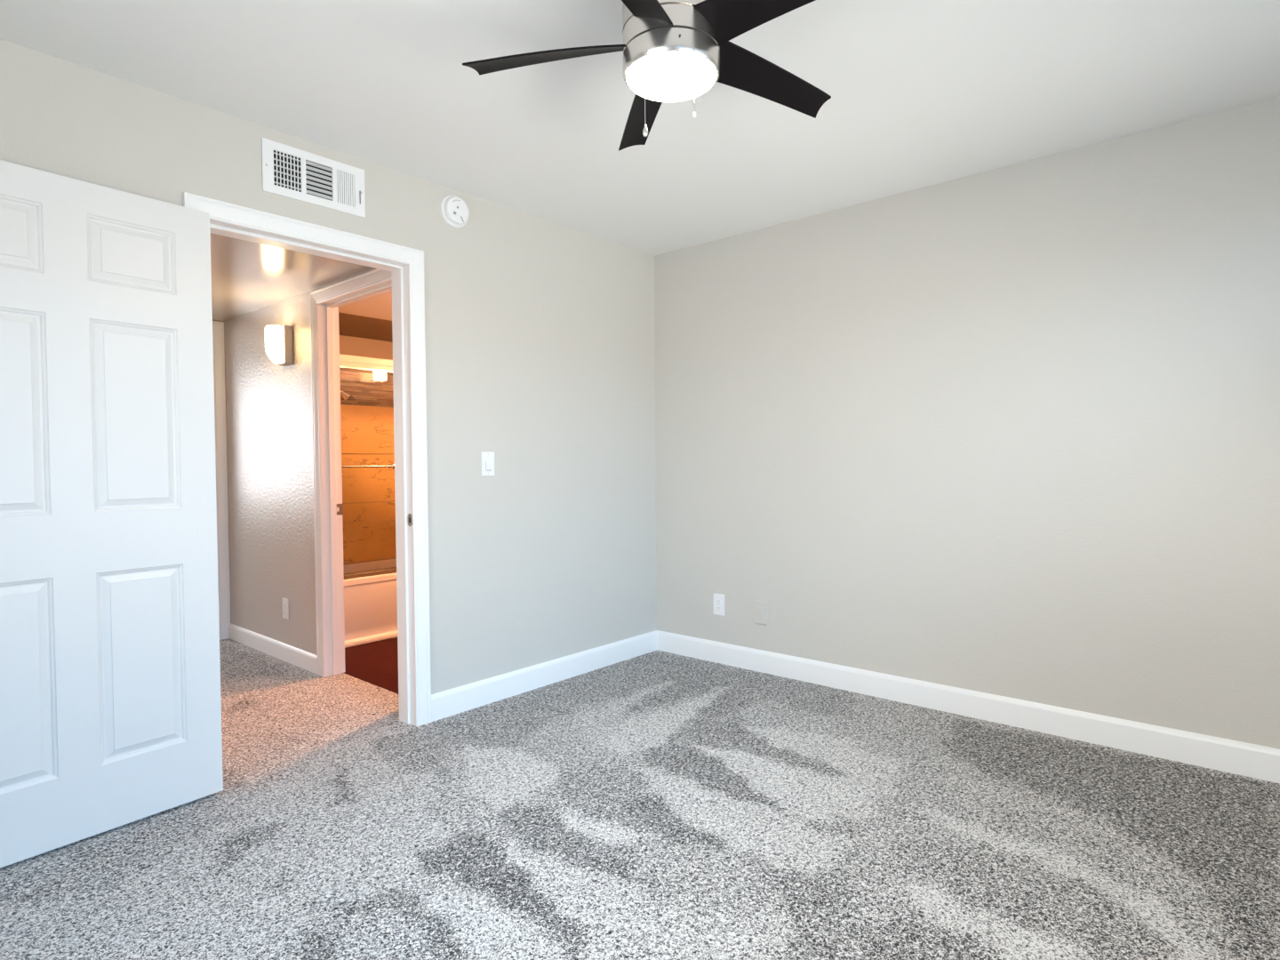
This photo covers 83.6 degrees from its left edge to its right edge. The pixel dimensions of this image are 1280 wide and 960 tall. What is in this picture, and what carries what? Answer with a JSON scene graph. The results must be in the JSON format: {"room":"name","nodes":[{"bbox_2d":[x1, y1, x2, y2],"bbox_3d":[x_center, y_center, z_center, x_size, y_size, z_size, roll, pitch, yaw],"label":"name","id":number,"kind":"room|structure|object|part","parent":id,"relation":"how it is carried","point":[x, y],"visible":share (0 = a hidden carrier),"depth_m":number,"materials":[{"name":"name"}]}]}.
{"room":"empty bedroom","nodes":[
{"label":"empty bedroom","id":0,"kind":"room"},
{"bbox_2d":[224,267,375,655],"bbox_3d":[-1.882,0.015,4.117,2.320,2.135,0.110,1,2,41],"label":"wall","id":1,"kind":"structure","parent":0,"point":[268,405],"depth_m":4.36,"materials":[{"name":"beige paint"}]},
{"bbox_2d":[228,623,317,674],"bbox_3d":[-2.290,1.028,4.421,1.324,0.100,0.014,1,2,41],"label":"baseboard","id":2,"kind":"structure","parent":1,"relation":"attached to","point":[304,660],"depth_m":4.35,"materials":[{"name":"white paint"}]},
{"bbox_2d":[264,325,293,366],"bbox_3d":[-2.083,-0.776,4.109,0.120,0.220,0.128,1,2,41],"label":"wall sconce","id":3,"kind":"object","parent":1,"relation":"attached to","point":[278,339],"visible":1,"depth_m":4.07,"materials":[{"name":"white glass"}]},
{"bbox_3d":[-2.099,-0.775,4.091,0.110,0.205,0.080,1,2,41],"label":"lamp shade","id":4,"kind":"part","parent":3,"relation":"part of","materials":[{"name":"white glass"}]},
{"bbox_2d":[282,598,288,619],"bbox_3d":[-2.114,0.768,4.264,0.077,0.123,0.008,1,2,41],"label":"wall outlet","id":5,"kind":"object","parent":1,"relation":"attached to","point":[285,602],"visible":1,"depth_m":4.25,"materials":[{"name":"white plastic"}]},
{"bbox_2d":[310,268,391,677],"bbox_3d":[-1.411,0.030,3.697,0.932,2.116,0.129,1,2,41],"label":"trim","id":6,"kind":"structure","parent":1,"relation":"attached to","point":[325,302],"depth_m":3.94,"materials":[{"name":"white paint"}]},
{"bbox_3d":[-1.677,0.164,3.994,0.002,0.062,0.037,1,2,41],"label":"strike plate","id":7,"kind":"part","parent":6,"relation":"part of","materials":[{"name":"silver metal"}]},
{"bbox_2d":[210,232,392,342],"bbox_3d":[-1.741,-1.108,4.270,2.330,0.100,3.120,1,2,41],"label":"ceiling","id":8,"kind":"structure","parent":0,"point":[247,276],"depth_m":3.77,"materials":[{"name":"beige paint"}]},
{"bbox_2d":[0,39,656,694],"bbox_3d":[-1.342,-0.112,2.875,0.120,2.440,4.950,1,2,41],"label":"wall","id":9,"kind":"structure","parent":0,"point":[540,332],"depth_m":3.51,"materials":[{"name":"white paint"}]},
{"bbox_2d":[0,160,223,868],"bbox_3d":[-1.743,0.096,2.207,0.153,2.036,0.823,1,2,37],"label":"door","id":10,"kind":"structure","parent":9,"relation":"in","point":[110,701],"depth_m":2.25,"materials":[{"name":"white paint"}]},
{"bbox_2d":[182,192,431,726],"bbox_3d":[-1.311,0.048,2.911,0.152,2.117,0.961,1,2,41],"label":"trim","id":11,"kind":"structure","parent":9,"relation":"attached to","point":[405,264],"depth_m":3.18,"materials":[{"name":"white paint"}]},
{"bbox_3d":[-1.022,0.178,3.179,0.042,0.056,0.008,1,2,41],"label":"strike plate","id":12,"kind":"part","parent":11,"relation":"part of","materials":[{"name":"silver metal"}]},
{"bbox_2d":[261,136,365,217],"bbox_3d":[-1.281,-1.188,2.830,0.010,0.196,0.405,1,2,41],"label":"air vent","id":13,"kind":"object","parent":9,"relation":"in","point":[287,171],"visible":1,"depth_m":2.82,"materials":[{"name":"white metal"}]},
{"bbox_2d":[440,194,469,228],"bbox_3d":[-0.848,-1.244,3.306,0.040,0.146,0.146,1,2,41],"label":"smoke detector","id":14,"kind":"object","parent":9,"relation":"attached to","point":[454,211],"visible":1,"depth_m":3.29,"materials":[{"name":"white plastic"}]},
{"bbox_2d":[481,451,494,475],"bbox_3d":[-0.736,-0.079,3.473,0.012,0.117,0.074,1,2,41],"label":"light switch","id":15,"kind":"object","parent":9,"relation":"attached to","point":[487,457],"visible":1,"depth_m":3.47,"materials":[{"name":"white plastic"}]},
{"bbox_2d":[431,630,657,721],"bbox_3d":[-0.420,1.017,3.852,0.014,0.120,1.621,1,2,41],"label":"baseboard","id":16,"kind":"structure","parent":9,"relation":"attached to","point":[452,701],"depth_m":3.70,"materials":[{"name":"white paint"}]},
{"bbox_2d":[339,335,395,503],"bbox_3d":[-2.116,-0.018,5.545,0.113,2.135,1.740,1,2,41],"label":"wall","id":17,"kind":"structure","parent":0,"point":[362,376],"depth_m":5.48,"materials":[{"name":"paint"}]},
{"bbox_2d":[340,390,350,399],"bbox_3d":[-2.183,-0.605,4.782,0.056,0.109,0.506,1,2,41],"label":"shower head","id":18,"kind":"object","parent":17,"relation":"attached to","point":[345,395],"visible":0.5,"depth_m":4.93},
{"bbox_2d":[340,404,396,563],"bbox_3d":[-1.780,0.045,5.255,0.801,1.218,1.739,1,2,41],"label":"tile","id":19,"kind":"structure","parent":17,"relation":"attached to","point":[369,529],"depth_m":5.50,"materials":[{"name":"beige stone"}]},
{"bbox_2d":[344,637,398,694],"bbox_3d":[-1.232,1.088,4.812,2.230,0.044,1.740,1,2,41],"label":"floor","id":20,"kind":"structure","parent":0,"point":[376,663],"depth_m":4.22,"materials":[{"name":"brown wood"}]},
{"bbox_2d":[343,557,397,647],"bbox_3d":[-1.780,0.841,5.280,0.759,0.435,1.716,1,2,41],"label":"bathtub","id":21,"kind":"object","parent":20,"relation":"on","point":[370,603],"visible":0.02,"depth_m":4.75,"materials":[{"name":"white ceramic"}]},
{"bbox_2d":[339,353,396,579],"bbox_3d":[-1.518,-0.095,5.022,0.110,1.445,1.716,1,2,41],"label":"shower door","id":22,"kind":"structure","parent":21,"relation":"on","point":[346,361],"depth_m":4.70,"materials":[{"name":"white"}]},
{"bbox_3d":[-1.542,-0.781,5.022,0.060,0.073,1.716,1,2,41],"label":"header rail","id":23,"kind":"part","parent":22,"relation":"part of","materials":[{"name":"white"}]},
{"bbox_2d":[0,638,1279,959],"bbox_3d":[-0.841,1.116,2.380,6.190,0.001,4.400,1,2,41],"label":"floor","id":24,"kind":"structure","parent":0,"point":[657,804],"depth_m":2.19,"materials":[{"name":"grey carpet"}]},
{"bbox_2d":[0,0,1279,255],"bbox_3d":[0.061,-1.361,1.498,4.020,0.100,4.670,1,2,41],"label":"ceiling","id":25,"kind":"structure","parent":0,"point":[923,93],"depth_m":2.43,"materials":[{"name":"white paint"}]},
{"bbox_2d":[462,0,831,151],"bbox_3d":[0.119,-1.086,1.851,1.009,0.468,1.047,1,2,41],"label":"ceiling fan","id":26,"kind":"object","parent":25,"relation":"hanging from","point":[673,50],"visible":1,"depth_m":1.83,"materials":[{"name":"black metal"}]},
{"bbox_3d":[-0.238,-1.129,1.901,0.452,0.077,0.103,0,1,5],"label":"fan blade","id":27,"kind":"part","parent":26,"relation":"part of","materials":[{"name":"black"}]},
{"bbox_3d":[0.017,-1.138,2.188,0.103,0.077,0.452,-1,1,-12],"label":"fan blade","id":28,"kind":"part","parent":26,"relation":"part of","materials":[{"name":"black"}]},
{"bbox_3d":[0.013,-0.969,1.766,0.002,0.187,0.005,1,2,41],"label":"pull chain","id":29,"kind":"part","parent":26,"relation":"part of","materials":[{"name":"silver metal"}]},
{"bbox_3d":[-0.051,-1.123,1.581,0.103,0.077,0.452,0,2,24],"label":"fan blade","id":30,"kind":"part","parent":26,"relation":"part of","materials":[{"name":"black"}]},
{"bbox_3d":[0.082,-1.050,1.875,0.235,0.016,0.235,1,2,41],"label":"lamp shade","id":31,"kind":"part","parent":26,"relation":"part of","materials":[{"name":"white glass"}]},
{"bbox_3d":[0.133,-0.983,1.756,0.002,0.160,0.005,-1,2,-22],"label":"pull chain","id":32,"kind":"part","parent":26,"relation":"part of","materials":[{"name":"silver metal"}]},
{"bbox_3d":[0.322,-1.128,1.661,0.454,0.077,0.104,1,2,41],"label":"fan blade","id":33,"kind":"part","parent":26,"relation":"part of","materials":[{"name":"black"}]},
{"bbox_3d":[0.361,-1.137,2.032,0.452,0.077,0.103,-1,2,-30],"label":"fan blade","id":34,"kind":"part","parent":26,"relation":"part of","materials":[{"name":"black"}]},
{"bbox_2d":[654,96,1279,749],"bbox_3d":[1.608,-0.145,3.207,3.900,2.440,0.120,1,2,41],"label":"wall","id":35,"kind":"structure","parent":0,"point":[1012,430],"depth_m":3.13,"materials":[{"name":"white paint"}]},
{"bbox_2d":[712,593,724,615],"bbox_3d":[0.457,0.723,4.149,0.077,0.123,0.008,1,2,41],"label":"wall outlet","id":36,"kind":"object","parent":35,"relation":"attached to","point":[718,600],"visible":1,"depth_m":4.15,"materials":[{"name":"white plastic"}]},
{"bbox_2d":[753,600,767,624],"bbox_3d":[0.669,0.734,3.964,0.082,0.128,0.010,1,2,41],"label":"blank wall plate","id":37,"kind":"object","parent":35,"relation":"attached to","point":[760,607],"visible":1,"depth_m":3.96,"materials":[{"name":"white paint"}]},
{"bbox_2d":[656,630,1279,783],"bbox_3d":[1.517,1.016,3.233,3.750,0.120,0.014,1,2,41],"label":"baseboard","id":38,"kind":"structure","parent":35,"relation":"attached to","point":[1254,761],"depth_m":3.14,"materials":[{"name":"white paint"}]},
{"bbox_3d":[-3.758,-0.115,3.814,0.120,2.440,3.200,1,2,41],"label":"wall","id":39,"kind":"structure","parent":0,"visible":0},
{"bbox_2d":[212,320,231,639],"bbox_3d":[-3.138,0.017,4.517,0.138,2.131,0.930,1,2,41],"label":"trim","id":40,"kind":"structure","parent":39,"relation":"attached to","point":[218,327],"depth_m":4.80,"materials":[{"name":"white paint"}]}
]}

